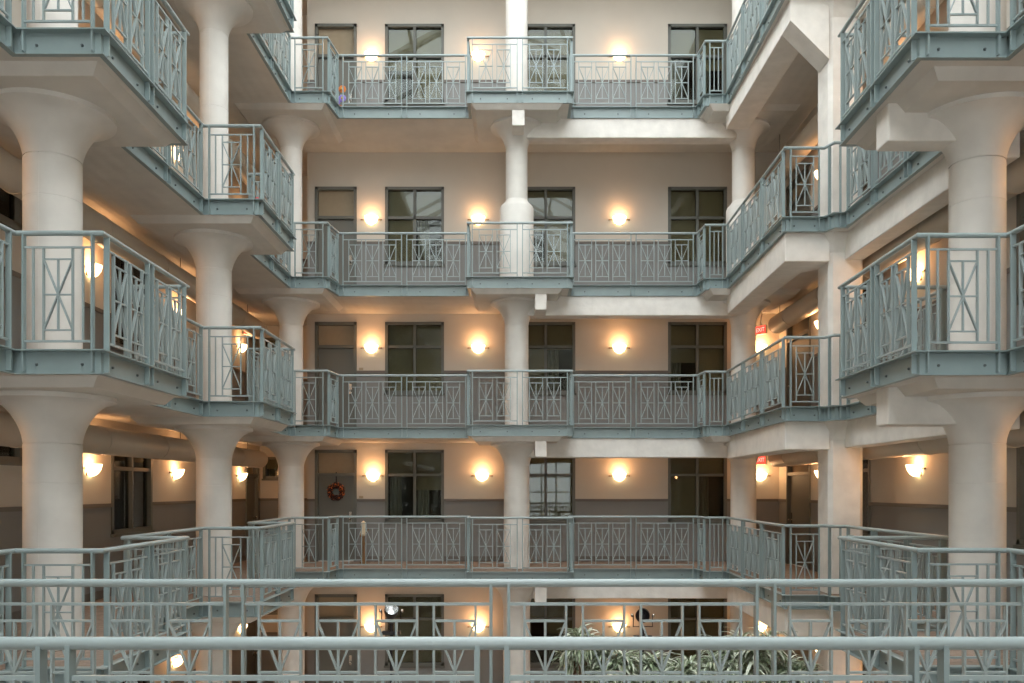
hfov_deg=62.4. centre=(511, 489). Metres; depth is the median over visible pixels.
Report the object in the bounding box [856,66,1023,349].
column
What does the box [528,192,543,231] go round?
roller blind
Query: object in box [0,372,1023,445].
floor
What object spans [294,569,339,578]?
channel
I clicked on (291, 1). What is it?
railing
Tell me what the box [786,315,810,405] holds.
door
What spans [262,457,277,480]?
window
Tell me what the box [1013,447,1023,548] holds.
window
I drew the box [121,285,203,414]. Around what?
railing
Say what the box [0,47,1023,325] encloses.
floor
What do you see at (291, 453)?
column
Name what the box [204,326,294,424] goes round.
railing
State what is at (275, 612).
window
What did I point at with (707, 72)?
curtain
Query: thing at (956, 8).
column
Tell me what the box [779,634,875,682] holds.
wall
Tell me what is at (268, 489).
wall
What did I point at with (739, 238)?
railing
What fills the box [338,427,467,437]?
channel
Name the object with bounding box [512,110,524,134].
concrete beam
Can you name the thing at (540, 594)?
concrete beam
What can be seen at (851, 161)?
railing
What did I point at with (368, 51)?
wall sconce
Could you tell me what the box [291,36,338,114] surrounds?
railing
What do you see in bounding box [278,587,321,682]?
column
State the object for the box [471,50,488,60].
wall sconce
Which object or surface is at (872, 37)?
railing
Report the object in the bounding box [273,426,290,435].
channel
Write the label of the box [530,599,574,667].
window
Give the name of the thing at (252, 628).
door
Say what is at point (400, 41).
window pane
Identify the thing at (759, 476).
wall sconce
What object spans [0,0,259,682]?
wall
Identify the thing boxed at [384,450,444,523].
window
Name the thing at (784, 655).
leaf plant
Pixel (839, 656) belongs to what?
pillar
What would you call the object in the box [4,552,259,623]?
baseboard
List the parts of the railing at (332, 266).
post, lattice panel, handrail, rail, rail, post, post, lattice panel, post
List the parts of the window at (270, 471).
sill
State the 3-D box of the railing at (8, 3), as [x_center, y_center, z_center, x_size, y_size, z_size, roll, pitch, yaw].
[-4.710,-4.800,6.495,0.052,1.329,2.990,0,0,0]
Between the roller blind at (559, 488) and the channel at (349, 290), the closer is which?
the channel at (349, 290)
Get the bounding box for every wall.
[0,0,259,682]
[260,15,306,682]
[307,0,778,682]
[779,0,1023,614]
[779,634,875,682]
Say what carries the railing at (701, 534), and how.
attached to the channel at (714, 574)
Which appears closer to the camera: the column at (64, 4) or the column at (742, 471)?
the column at (64, 4)
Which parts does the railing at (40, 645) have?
post, post, lattice panel, lattice panel, lattice panel, lattice panel, post, post, rail, handrail, lattice panel, lattice panel, lattice panel, post, post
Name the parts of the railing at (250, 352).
post, lattice panel, post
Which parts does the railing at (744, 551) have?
post, lattice panel, lattice panel, post, post, lattice panel, lattice panel, lattice panel, post, post, lattice panel, rail, rail, lattice panel, post, handrail, post, lattice panel, post, post, post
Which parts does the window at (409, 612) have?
sill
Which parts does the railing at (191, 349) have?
lattice panel, handrail, post, post, lattice panel, lattice panel, post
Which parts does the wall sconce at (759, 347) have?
lamp shade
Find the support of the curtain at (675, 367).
hanging from the window at (693, 347)
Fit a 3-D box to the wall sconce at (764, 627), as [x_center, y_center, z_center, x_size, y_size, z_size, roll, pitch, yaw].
[5.800,3.243,19.707,0.506,0.185,0.185,0,0,0]
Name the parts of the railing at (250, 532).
post, lattice panel, lattice panel, lattice panel, handrail, post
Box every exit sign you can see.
[756,312,766,335]
[757,456,766,464]
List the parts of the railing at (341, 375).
post, lattice panel, lattice panel, lattice panel, post, handrail, rail, rail, post, lattice panel, lattice panel, lattice panel, post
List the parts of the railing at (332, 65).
post, lattice panel, handrail, rail, rail, post, post, lattice panel, post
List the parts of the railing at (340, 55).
post, lattice panel, lattice panel, lattice panel, post, handrail, rail, rail, post, lattice panel, lattice panel, lattice panel, post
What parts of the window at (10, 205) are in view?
pane, sill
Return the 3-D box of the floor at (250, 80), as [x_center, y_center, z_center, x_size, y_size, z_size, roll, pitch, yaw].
[-0.050,-8.001,4.725,12.900,0.218,33.450,0,0,0]
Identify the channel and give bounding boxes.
[0,13,15,56]
[0,345,15,374]
[13,349,191,397]
[18,630,191,682]
[121,147,204,214]
[121,606,203,629]
[151,395,204,416]
[202,198,296,251]
[202,401,296,425]
[203,587,295,616]
[246,33,291,102]
[251,255,291,287]
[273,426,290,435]
[276,0,296,32]
[290,91,339,118]
[290,276,339,295]
[291,425,339,437]
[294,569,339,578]
[338,106,470,118]
[338,285,468,295]
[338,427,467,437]
[339,568,466,578]
[466,91,573,118]
[466,276,573,295]
[466,425,573,437]
[466,568,573,578]
[568,106,697,118]
[570,285,697,295]
[571,427,697,437]
[573,568,696,578]
[696,94,726,118]
[696,278,726,295]
[696,425,727,437]
[696,569,726,578]
[725,0,784,103]
[725,212,846,288]
[725,405,846,435]
[725,571,839,610]
[835,350,1008,398]
[835,629,1002,682]
[844,151,942,227]
[844,401,875,419]
[852,600,935,628]
[1005,15,1023,59]
[1005,345,1023,375]
[1008,665,1016,682]
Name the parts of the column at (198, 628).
drop panel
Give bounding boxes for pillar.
[818,0,862,215]
[818,231,862,405]
[818,421,862,593]
[818,610,862,682]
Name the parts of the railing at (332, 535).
post, lattice panel, handrail, rail, rail, post, post, lattice panel, post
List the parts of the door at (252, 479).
transom panel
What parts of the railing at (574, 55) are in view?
post, lattice panel, lattice panel, lattice panel, post, rail, rail, handrail, post, lattice panel, lattice panel, lattice panel, post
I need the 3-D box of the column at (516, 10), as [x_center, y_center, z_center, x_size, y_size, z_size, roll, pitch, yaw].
[0.100,-10.035,18.200,1.120,3.830,1.120,0,0,0]
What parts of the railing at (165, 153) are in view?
handrail, post, post, rail, rail, lattice panel, lattice panel, post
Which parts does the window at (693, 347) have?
sill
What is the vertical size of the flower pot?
0.646 m
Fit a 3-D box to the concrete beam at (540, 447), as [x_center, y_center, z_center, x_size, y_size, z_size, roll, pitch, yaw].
[0.590,-0.882,17.680,0.240,0.425,0.640,0,0,0]
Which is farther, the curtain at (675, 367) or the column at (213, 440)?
the curtain at (675, 367)
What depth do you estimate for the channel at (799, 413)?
13.50 m
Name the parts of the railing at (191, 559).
post, lattice panel, handrail, post, lattice panel, lattice panel, post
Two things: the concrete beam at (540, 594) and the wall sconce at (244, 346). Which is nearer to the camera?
the concrete beam at (540, 594)
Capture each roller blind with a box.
[267,460,277,468]
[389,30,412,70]
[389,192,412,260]
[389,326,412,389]
[389,453,412,476]
[389,597,412,661]
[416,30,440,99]
[416,192,440,215]
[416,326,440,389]
[416,453,440,489]
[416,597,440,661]
[528,30,543,90]
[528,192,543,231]
[528,326,543,389]
[529,458,543,516]
[530,599,543,616]
[547,30,571,90]
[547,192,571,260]
[547,326,571,349]
[547,458,571,516]
[547,599,571,632]
[671,30,694,53]
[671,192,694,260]
[671,326,694,362]
[671,458,694,518]
[699,30,722,70]
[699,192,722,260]
[699,326,722,389]
[699,458,722,476]
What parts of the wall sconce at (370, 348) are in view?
lamp shade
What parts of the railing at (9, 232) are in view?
lattice panel, handrail, post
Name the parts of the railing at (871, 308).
post, post, lattice panel, lattice panel, post, post, lattice panel, lattice panel, lattice panel, lattice panel, post, rail, rail, handrail, post, post, lattice panel, post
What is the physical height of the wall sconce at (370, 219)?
0.185 m
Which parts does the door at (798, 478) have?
transom panel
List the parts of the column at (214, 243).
drop panel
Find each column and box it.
[0,61,173,348]
[0,376,173,650]
[27,0,77,26]
[130,215,286,400]
[131,417,286,595]
[157,0,286,197]
[187,607,280,682]
[234,103,342,275]
[234,288,342,424]
[239,436,342,568]
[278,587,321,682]
[280,0,301,90]
[471,103,561,275]
[471,288,561,424]
[472,436,561,568]
[475,587,557,682]
[506,0,527,90]
[703,103,800,276]
[703,288,800,422]
[703,436,758,567]
[730,606,752,636]
[732,0,752,77]
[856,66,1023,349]
[856,377,1023,636]
[948,0,1006,30]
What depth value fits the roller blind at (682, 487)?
19.92 m
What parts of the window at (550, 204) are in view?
sill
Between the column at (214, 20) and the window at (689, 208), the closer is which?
the column at (214, 20)
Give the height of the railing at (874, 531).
1.329 m
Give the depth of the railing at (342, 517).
17.96 m
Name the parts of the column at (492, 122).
drop panel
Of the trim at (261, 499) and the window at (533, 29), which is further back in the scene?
the trim at (261, 499)
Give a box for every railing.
[0,0,11,46]
[0,223,14,369]
[0,548,14,682]
[0,579,1023,682]
[0,637,1023,682]
[15,231,189,394]
[15,536,189,682]
[21,0,189,139]
[121,35,203,210]
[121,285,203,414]
[121,527,203,629]
[204,124,294,248]
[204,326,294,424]
[204,522,294,615]
[247,517,290,578]
[248,176,290,285]
[248,351,290,434]
[250,33,290,99]
[279,0,293,27]
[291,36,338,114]
[291,516,338,578]
[294,222,338,293]
[294,370,339,436]
[339,54,466,116]
[339,232,466,294]
[339,374,466,436]
[339,516,467,577]
[467,36,572,114]
[467,222,572,293]
[467,370,572,435]
[467,516,572,578]
[572,516,696,577]
[573,54,696,116]
[573,232,696,294]
[573,374,696,436]
[697,40,726,114]
[697,224,725,293]
[697,371,725,436]
[697,516,725,578]
[726,0,771,102]
[726,141,842,287]
[726,334,841,434]
[726,517,844,609]
[837,0,999,140]
[837,233,1006,395]
[837,536,1006,682]
[845,525,946,627]
[846,147,912,223]
[846,290,946,417]
[1006,224,1023,370]
[1006,548,1023,682]
[1010,0,1023,50]
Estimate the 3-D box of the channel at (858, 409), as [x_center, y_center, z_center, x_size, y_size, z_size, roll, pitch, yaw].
[5.232,-1.205,11.700,0.095,0.230,3.230,0,0,0]
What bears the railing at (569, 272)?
attached to the channel at (478, 281)
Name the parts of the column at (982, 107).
drop panel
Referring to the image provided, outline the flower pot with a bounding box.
[339,86,345,105]
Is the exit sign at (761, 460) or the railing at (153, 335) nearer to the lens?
the railing at (153, 335)
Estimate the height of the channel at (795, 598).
0.230 m
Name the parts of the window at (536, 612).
sill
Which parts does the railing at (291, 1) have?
post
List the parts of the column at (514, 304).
drop panel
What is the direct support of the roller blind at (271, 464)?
attached to the window at (270, 471)
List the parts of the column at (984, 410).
drop panel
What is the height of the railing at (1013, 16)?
1.329 m
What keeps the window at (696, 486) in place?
in the wall at (634, 185)
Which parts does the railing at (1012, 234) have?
post, handrail, rail, lattice panel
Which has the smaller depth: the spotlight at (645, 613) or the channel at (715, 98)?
the spotlight at (645, 613)
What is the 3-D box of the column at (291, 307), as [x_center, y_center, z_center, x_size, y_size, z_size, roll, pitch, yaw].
[-4.750,-2.720,18.200,1.880,2.800,1.880,0,0,0]
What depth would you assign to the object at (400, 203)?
19.92 m
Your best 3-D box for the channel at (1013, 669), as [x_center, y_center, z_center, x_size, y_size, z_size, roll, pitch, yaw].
[4.732,1.795,6.552,0.095,0.230,3.105,0,0,0]
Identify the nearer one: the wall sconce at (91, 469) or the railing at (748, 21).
the wall sconce at (91, 469)
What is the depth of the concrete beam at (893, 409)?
9.00 m
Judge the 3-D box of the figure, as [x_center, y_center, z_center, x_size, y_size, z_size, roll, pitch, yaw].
[-3.373,1.195,19.243,0.179,0.970,0.199,0,0,-42]
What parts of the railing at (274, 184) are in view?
post, lattice panel, handrail, rail, rail, post, post, lattice panel, lattice panel, post, post, lattice panel, lattice panel, post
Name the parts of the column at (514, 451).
drop panel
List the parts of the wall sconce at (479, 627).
lamp shade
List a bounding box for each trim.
[0,498,259,511]
[4,266,245,374]
[260,498,306,500]
[261,632,306,634]
[307,80,667,82]
[307,241,667,243]
[307,371,730,372]
[307,499,777,500]
[778,499,1015,511]
[785,267,1009,369]
[810,26,1009,214]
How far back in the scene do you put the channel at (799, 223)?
13.53 m
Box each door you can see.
[245,335,258,400]
[245,467,258,559]
[246,619,257,682]
[315,23,356,105]
[315,187,356,284]
[315,322,356,426]
[315,450,356,560]
[315,594,356,682]
[786,164,810,215]
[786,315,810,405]
[786,464,810,569]
[786,636,807,661]
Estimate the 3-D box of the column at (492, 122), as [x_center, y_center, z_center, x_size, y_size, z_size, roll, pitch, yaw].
[0.100,-6.120,18.200,1.880,3.560,1.880,0,0,0]
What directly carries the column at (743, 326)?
on the floor at (118, 413)
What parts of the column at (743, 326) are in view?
drop panel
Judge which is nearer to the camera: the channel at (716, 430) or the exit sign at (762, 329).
the channel at (716, 430)
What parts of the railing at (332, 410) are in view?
post, lattice panel, rail, rail, handrail, post, post, lattice panel, post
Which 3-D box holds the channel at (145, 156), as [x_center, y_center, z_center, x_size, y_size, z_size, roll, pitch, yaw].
[-4.638,-4.225,11.380,0.095,0.230,2.650,0,0,1]
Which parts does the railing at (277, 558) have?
post, lattice panel, rail, handrail, rail, post, post, lattice panel, lattice panel, post, post, lattice panel, lattice panel, post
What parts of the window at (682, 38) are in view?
sill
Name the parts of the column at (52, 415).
drop panel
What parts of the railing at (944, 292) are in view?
post, lattice panel, lattice panel, lattice panel, lattice panel, handrail, post, post, lattice panel, lattice panel, post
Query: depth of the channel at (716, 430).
17.42 m
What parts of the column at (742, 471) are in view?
drop panel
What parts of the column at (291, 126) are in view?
drop panel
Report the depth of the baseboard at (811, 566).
17.27 m
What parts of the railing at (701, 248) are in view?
post, lattice panel, post, post, handrail, post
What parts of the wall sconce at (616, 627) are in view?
lamp shade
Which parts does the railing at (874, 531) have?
post, lattice panel, lattice panel, lattice panel, rail, handrail, lattice panel, post, post, lattice panel, lattice panel, post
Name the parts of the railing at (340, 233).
post, lattice panel, lattice panel, lattice panel, post, handrail, rail, rail, post, lattice panel, lattice panel, lattice panel, post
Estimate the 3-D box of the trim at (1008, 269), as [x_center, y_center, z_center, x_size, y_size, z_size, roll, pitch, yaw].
[6.237,-2.750,3.975,0.025,0.060,31.950,0,0,0]
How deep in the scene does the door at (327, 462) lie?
19.85 m
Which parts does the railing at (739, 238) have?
post, lattice panel, lattice panel, post, post, lattice panel, lattice panel, lattice panel, post, post, lattice panel, rail, rail, lattice panel, post, handrail, post, lattice panel, post, post, post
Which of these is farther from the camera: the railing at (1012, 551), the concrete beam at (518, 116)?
the concrete beam at (518, 116)
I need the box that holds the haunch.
[782,0,828,71]
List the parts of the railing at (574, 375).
post, lattice panel, lattice panel, lattice panel, post, rail, rail, handrail, post, lattice panel, lattice panel, lattice panel, post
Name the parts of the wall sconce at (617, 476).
lamp shade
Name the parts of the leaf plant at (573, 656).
stem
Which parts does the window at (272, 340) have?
frame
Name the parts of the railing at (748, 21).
post, lattice panel, handrail, lattice panel, rail, post, post, lattice panel, lattice panel, lattice panel, post, post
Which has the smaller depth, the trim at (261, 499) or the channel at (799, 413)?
the channel at (799, 413)
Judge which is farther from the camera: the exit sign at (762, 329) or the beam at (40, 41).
the exit sign at (762, 329)
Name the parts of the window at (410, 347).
sill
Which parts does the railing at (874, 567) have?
post, post, lattice panel, lattice panel, post, post, lattice panel, lattice panel, lattice panel, lattice panel, post, rail, rail, handrail, post, post, lattice panel, post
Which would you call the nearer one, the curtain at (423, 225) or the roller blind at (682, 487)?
the roller blind at (682, 487)
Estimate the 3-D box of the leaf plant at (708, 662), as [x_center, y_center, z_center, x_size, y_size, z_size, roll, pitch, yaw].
[3.092,3.242,12.906,1.029,2.018,1.176,0,0,0]
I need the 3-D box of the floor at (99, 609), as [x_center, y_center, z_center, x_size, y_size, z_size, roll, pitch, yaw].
[-0.050,1.799,4.725,12.900,0.218,33.450,0,0,0]
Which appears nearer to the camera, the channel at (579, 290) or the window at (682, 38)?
the channel at (579, 290)
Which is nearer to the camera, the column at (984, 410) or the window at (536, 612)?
the column at (984, 410)
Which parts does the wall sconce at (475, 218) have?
lamp shade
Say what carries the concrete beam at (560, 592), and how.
attached to the floor at (99, 609)
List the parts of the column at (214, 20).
drop panel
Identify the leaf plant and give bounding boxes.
[551,623,617,682]
[578,650,647,682]
[628,650,675,682]
[663,654,712,682]
[690,634,738,682]
[708,627,781,682]
[736,627,802,682]
[768,656,825,682]
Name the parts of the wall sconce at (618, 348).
lamp shade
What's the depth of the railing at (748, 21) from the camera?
16.03 m
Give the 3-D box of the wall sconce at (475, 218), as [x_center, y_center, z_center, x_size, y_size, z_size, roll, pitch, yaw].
[-0.790,-6.277,19.707,0.506,0.185,0.185,0,0,0]
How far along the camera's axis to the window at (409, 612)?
19.92 m
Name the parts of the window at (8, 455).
pane, sill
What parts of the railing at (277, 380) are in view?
post, lattice panel, handrail, rail, rail, post, post, lattice panel, lattice panel, post, post, lattice panel, lattice panel, post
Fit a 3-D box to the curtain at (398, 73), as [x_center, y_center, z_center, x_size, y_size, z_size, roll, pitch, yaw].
[-2.751,-9.945,20.021,0.268,1.790,0.059,0,0,0]
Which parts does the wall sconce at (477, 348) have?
lamp shade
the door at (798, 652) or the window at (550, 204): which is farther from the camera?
the window at (550, 204)
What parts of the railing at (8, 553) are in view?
lattice panel, handrail, post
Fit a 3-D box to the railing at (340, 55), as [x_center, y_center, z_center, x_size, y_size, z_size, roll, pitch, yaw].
[-2.290,-8.580,17.970,2.780,1.329,0.052,0,0,0]
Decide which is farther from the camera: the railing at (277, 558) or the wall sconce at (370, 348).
the wall sconce at (370, 348)
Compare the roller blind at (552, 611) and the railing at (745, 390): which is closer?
the railing at (745, 390)
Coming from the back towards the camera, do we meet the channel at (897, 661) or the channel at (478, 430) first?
the channel at (478, 430)
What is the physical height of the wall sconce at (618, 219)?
0.185 m
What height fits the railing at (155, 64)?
1.329 m
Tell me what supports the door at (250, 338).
in the wall at (97, 488)
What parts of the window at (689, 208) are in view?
sill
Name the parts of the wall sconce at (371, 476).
lamp shade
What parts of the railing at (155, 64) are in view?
post, lattice panel, post, rail, post, lattice panel, lattice panel, post, post, lattice panel, handrail, rail, lattice panel, lattice panel, post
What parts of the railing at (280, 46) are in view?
lattice panel, post, post, rail, lattice panel, lattice panel, lattice panel, post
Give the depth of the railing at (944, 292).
10.85 m
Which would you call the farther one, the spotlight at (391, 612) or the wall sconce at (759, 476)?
the wall sconce at (759, 476)
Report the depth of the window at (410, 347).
19.92 m
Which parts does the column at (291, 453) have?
drop panel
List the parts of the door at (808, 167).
transom panel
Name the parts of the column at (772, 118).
drop panel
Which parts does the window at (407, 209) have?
sill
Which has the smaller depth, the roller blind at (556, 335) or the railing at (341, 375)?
the railing at (341, 375)
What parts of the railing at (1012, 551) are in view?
post, handrail, lattice panel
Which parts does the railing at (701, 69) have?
post, lattice panel, post, post, handrail, post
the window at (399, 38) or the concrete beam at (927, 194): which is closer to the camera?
the concrete beam at (927, 194)
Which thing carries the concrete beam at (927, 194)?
attached to the floor at (116, 185)
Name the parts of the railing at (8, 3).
lattice panel, rail, post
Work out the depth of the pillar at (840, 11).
13.61 m
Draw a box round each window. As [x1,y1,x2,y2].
[0,188,21,230]
[0,446,21,465]
[110,257,144,355]
[110,455,154,536]
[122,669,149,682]
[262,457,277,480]
[265,338,274,351]
[267,609,277,614]
[384,24,444,104]
[384,187,444,265]
[384,322,444,394]
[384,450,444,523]
[384,594,444,667]
[528,24,575,104]
[528,187,575,265]
[528,322,575,394]
[529,458,575,523]
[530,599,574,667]
[667,24,726,104]
[667,187,726,265]
[667,322,726,394]
[667,458,726,523]
[668,599,726,665]
[863,152,870,195]
[863,460,870,535]
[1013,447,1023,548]
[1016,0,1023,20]
[1016,192,1023,305]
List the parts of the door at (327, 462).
transom panel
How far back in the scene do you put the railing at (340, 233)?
17.96 m
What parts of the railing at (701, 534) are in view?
post, lattice panel, post, post, handrail, post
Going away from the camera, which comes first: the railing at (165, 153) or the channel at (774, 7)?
the railing at (165, 153)
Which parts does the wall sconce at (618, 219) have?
lamp shade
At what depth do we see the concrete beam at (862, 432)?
12.25 m
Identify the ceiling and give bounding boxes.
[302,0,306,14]
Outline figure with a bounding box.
[359,521,368,563]
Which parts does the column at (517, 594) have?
drop panel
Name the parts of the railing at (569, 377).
post, post, lattice panel, post, lattice panel, lattice panel, post, rail, rail, handrail, post, lattice panel, lattice panel, post, post, lattice panel, post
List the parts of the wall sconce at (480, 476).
lamp shade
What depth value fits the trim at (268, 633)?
21.28 m
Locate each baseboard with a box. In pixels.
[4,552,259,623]
[307,556,768,560]
[785,558,1016,624]
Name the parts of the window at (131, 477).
pane, pane, sill, pane, pane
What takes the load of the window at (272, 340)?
in the wall at (268, 489)
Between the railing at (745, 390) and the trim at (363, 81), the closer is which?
the railing at (745, 390)
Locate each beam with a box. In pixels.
[13,27,191,145]
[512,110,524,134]
[526,119,736,143]
[527,296,736,318]
[528,438,726,457]
[529,587,726,598]
[534,294,546,315]
[534,441,546,457]
[534,588,546,601]
[726,14,798,128]
[727,233,828,313]
[727,422,828,458]
[727,587,828,635]
[835,31,1008,146]
[845,132,1019,259]
[845,415,1019,447]
[845,614,884,628]
[855,0,885,17]
[876,103,955,150]
[876,387,955,426]
[876,669,902,682]
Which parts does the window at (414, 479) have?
sill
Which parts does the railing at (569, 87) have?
post, post, lattice panel, post, lattice panel, lattice panel, post, rail, handrail, rail, post, lattice panel, lattice panel, post, post, lattice panel, post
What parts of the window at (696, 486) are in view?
sill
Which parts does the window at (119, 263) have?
pane, pane, pane, pane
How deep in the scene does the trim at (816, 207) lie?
17.29 m
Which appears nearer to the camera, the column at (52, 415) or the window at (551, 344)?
the column at (52, 415)
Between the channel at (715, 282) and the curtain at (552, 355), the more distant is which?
the curtain at (552, 355)
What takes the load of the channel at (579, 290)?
attached to the floor at (116, 185)
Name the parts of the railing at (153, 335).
post, lattice panel, post, handrail, rail, rail, post, lattice panel, lattice panel, post, post, lattice panel, lattice panel, lattice panel, post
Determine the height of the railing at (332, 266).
1.329 m
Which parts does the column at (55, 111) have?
drop panel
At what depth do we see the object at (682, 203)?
19.92 m
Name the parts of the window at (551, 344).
sill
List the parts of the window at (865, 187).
pane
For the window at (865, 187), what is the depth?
15.01 m
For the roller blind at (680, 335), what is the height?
0.872 m
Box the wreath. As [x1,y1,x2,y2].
[327,472,344,500]
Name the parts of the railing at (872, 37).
post, lattice panel, lattice panel, rail, post, handrail, post, lattice panel, lattice panel, post, rail, post, lattice panel, post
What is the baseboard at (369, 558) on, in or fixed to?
attached to the wall at (634, 185)
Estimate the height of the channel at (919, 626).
0.230 m
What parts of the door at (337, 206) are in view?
transom panel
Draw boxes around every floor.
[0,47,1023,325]
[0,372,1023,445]
[0,556,1016,670]
[132,0,898,175]
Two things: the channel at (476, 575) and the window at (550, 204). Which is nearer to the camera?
the channel at (476, 575)
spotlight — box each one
[379,606,402,682]
[631,608,654,654]
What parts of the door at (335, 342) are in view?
transom panel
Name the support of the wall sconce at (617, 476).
attached to the wall at (634, 185)
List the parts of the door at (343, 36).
transom panel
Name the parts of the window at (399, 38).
sill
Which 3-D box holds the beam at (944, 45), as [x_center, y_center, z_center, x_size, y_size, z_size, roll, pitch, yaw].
[4.544,-4.225,9.095,1.441,0.230,2.160,0,0,0]
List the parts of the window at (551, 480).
sill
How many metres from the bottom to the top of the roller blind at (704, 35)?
0.966 m
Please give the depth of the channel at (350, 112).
18.00 m
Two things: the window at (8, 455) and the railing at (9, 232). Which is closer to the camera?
the railing at (9, 232)
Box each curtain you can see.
[269,469,275,475]
[390,71,400,99]
[390,477,401,518]
[418,220,428,260]
[418,490,428,518]
[547,350,558,389]
[671,59,680,99]
[671,363,680,389]
[699,477,708,518]
[700,71,708,96]
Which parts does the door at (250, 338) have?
transom panel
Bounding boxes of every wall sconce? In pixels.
[83,464,101,475]
[85,262,101,276]
[169,469,184,478]
[171,655,182,666]
[236,344,246,352]
[236,473,247,480]
[361,215,381,224]
[361,344,381,352]
[361,624,381,631]
[362,473,383,480]
[364,50,377,60]
[467,215,488,224]
[468,344,488,352]
[468,624,488,631]
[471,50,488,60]
[471,473,492,480]
[609,215,629,224]
[609,344,629,352]
[609,473,629,480]
[609,625,629,631]
[613,50,625,60]
[756,344,770,352]
[756,473,770,480]
[759,625,768,631]
[906,464,925,476]
[910,267,924,281]
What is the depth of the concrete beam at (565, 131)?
17.99 m
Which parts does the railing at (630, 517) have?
post, lattice panel, lattice panel, lattice panel, post, rail, rail, handrail, post, lattice panel, lattice panel, lattice panel, post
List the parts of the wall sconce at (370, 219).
lamp shade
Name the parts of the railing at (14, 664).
lattice panel, lattice panel, lattice panel, lattice panel, post, post, lattice panel, lattice panel, lattice panel, lattice panel, post, post, rail, handrail, lattice panel, lattice panel, lattice panel, lattice panel, post, post, lattice panel, lattice panel, lattice panel, lattice panel, post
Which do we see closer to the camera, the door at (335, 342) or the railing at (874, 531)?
the railing at (874, 531)
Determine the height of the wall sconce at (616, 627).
0.185 m
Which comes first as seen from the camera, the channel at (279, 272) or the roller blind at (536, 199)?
the channel at (279, 272)
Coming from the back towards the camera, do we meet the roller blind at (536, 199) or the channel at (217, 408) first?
the roller blind at (536, 199)
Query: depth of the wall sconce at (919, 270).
12.88 m
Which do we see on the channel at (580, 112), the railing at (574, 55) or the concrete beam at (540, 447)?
the railing at (574, 55)
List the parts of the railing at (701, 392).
post, lattice panel, post, post, handrail, post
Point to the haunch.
(805, 23)
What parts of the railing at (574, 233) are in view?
post, lattice panel, lattice panel, lattice panel, post, rail, rail, handrail, post, lattice panel, lattice panel, lattice panel, post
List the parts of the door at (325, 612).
transom panel, handle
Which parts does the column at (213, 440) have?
drop panel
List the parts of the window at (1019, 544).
sill, frame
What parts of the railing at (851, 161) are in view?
post, lattice panel, lattice panel, post, post, rail, lattice panel, lattice panel, post, post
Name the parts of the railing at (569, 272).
post, post, lattice panel, post, lattice panel, lattice panel, post, rail, handrail, rail, post, lattice panel, lattice panel, post, post, lattice panel, post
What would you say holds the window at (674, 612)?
in the wall at (634, 185)
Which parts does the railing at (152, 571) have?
post, lattice panel, post, handrail, rail, rail, post, lattice panel, post, lattice panel, post, post, lattice panel, lattice panel, lattice panel, post, post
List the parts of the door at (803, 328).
transom panel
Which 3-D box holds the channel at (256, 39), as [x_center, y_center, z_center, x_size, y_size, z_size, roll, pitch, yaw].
[-4.537,-8.005,15.934,0.095,0.230,2.760,0,0,1]
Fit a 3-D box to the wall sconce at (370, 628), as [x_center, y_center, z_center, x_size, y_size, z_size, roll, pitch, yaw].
[-3.290,3.243,19.707,0.506,0.185,0.185,0,0,0]
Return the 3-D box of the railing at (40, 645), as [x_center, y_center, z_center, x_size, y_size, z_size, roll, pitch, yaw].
[-0.004,1.220,3.190,9.327,1.329,0.052,0,0,0]
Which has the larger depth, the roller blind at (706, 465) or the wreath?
the roller blind at (706, 465)
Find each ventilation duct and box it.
[0,147,267,338]
[0,411,267,467]
[85,0,259,194]
[768,0,943,180]
[768,151,1023,333]
[768,412,1023,466]
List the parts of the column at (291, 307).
drop panel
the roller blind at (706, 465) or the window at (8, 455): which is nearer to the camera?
the window at (8, 455)
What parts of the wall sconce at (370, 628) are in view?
lamp shade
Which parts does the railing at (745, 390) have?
post, lattice panel, lattice panel, post, post, lattice panel, lattice panel, lattice panel, post, post, lattice panel, rail, rail, lattice panel, post, handrail, post, lattice panel, post, post, post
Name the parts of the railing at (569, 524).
post, lattice panel, post, post, lattice panel, lattice panel, post, rail, rail, handrail, post, lattice panel, lattice panel, post, post, lattice panel, post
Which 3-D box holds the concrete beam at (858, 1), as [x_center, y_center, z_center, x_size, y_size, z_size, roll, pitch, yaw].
[5.650,-7.732,11.500,0.300,0.325,4.200,0,0,0]
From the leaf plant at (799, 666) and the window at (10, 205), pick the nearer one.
the window at (10, 205)
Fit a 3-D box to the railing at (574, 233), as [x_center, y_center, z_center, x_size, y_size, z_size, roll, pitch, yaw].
[2.580,-4.800,17.970,2.720,1.329,0.052,0,0,0]
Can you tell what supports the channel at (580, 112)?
attached to the floor at (250, 80)
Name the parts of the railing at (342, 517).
post, lattice panel, lattice panel, lattice panel, post, handrail, rail, rail, post, lattice panel, lattice panel, lattice panel, post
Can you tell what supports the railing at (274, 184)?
attached to the channel at (218, 206)
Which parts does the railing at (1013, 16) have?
post, rail, lattice panel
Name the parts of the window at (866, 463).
pane, pane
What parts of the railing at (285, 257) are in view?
post, post, post, lattice panel, lattice panel, post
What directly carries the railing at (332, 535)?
attached to the channel at (299, 575)
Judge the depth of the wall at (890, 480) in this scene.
13.14 m

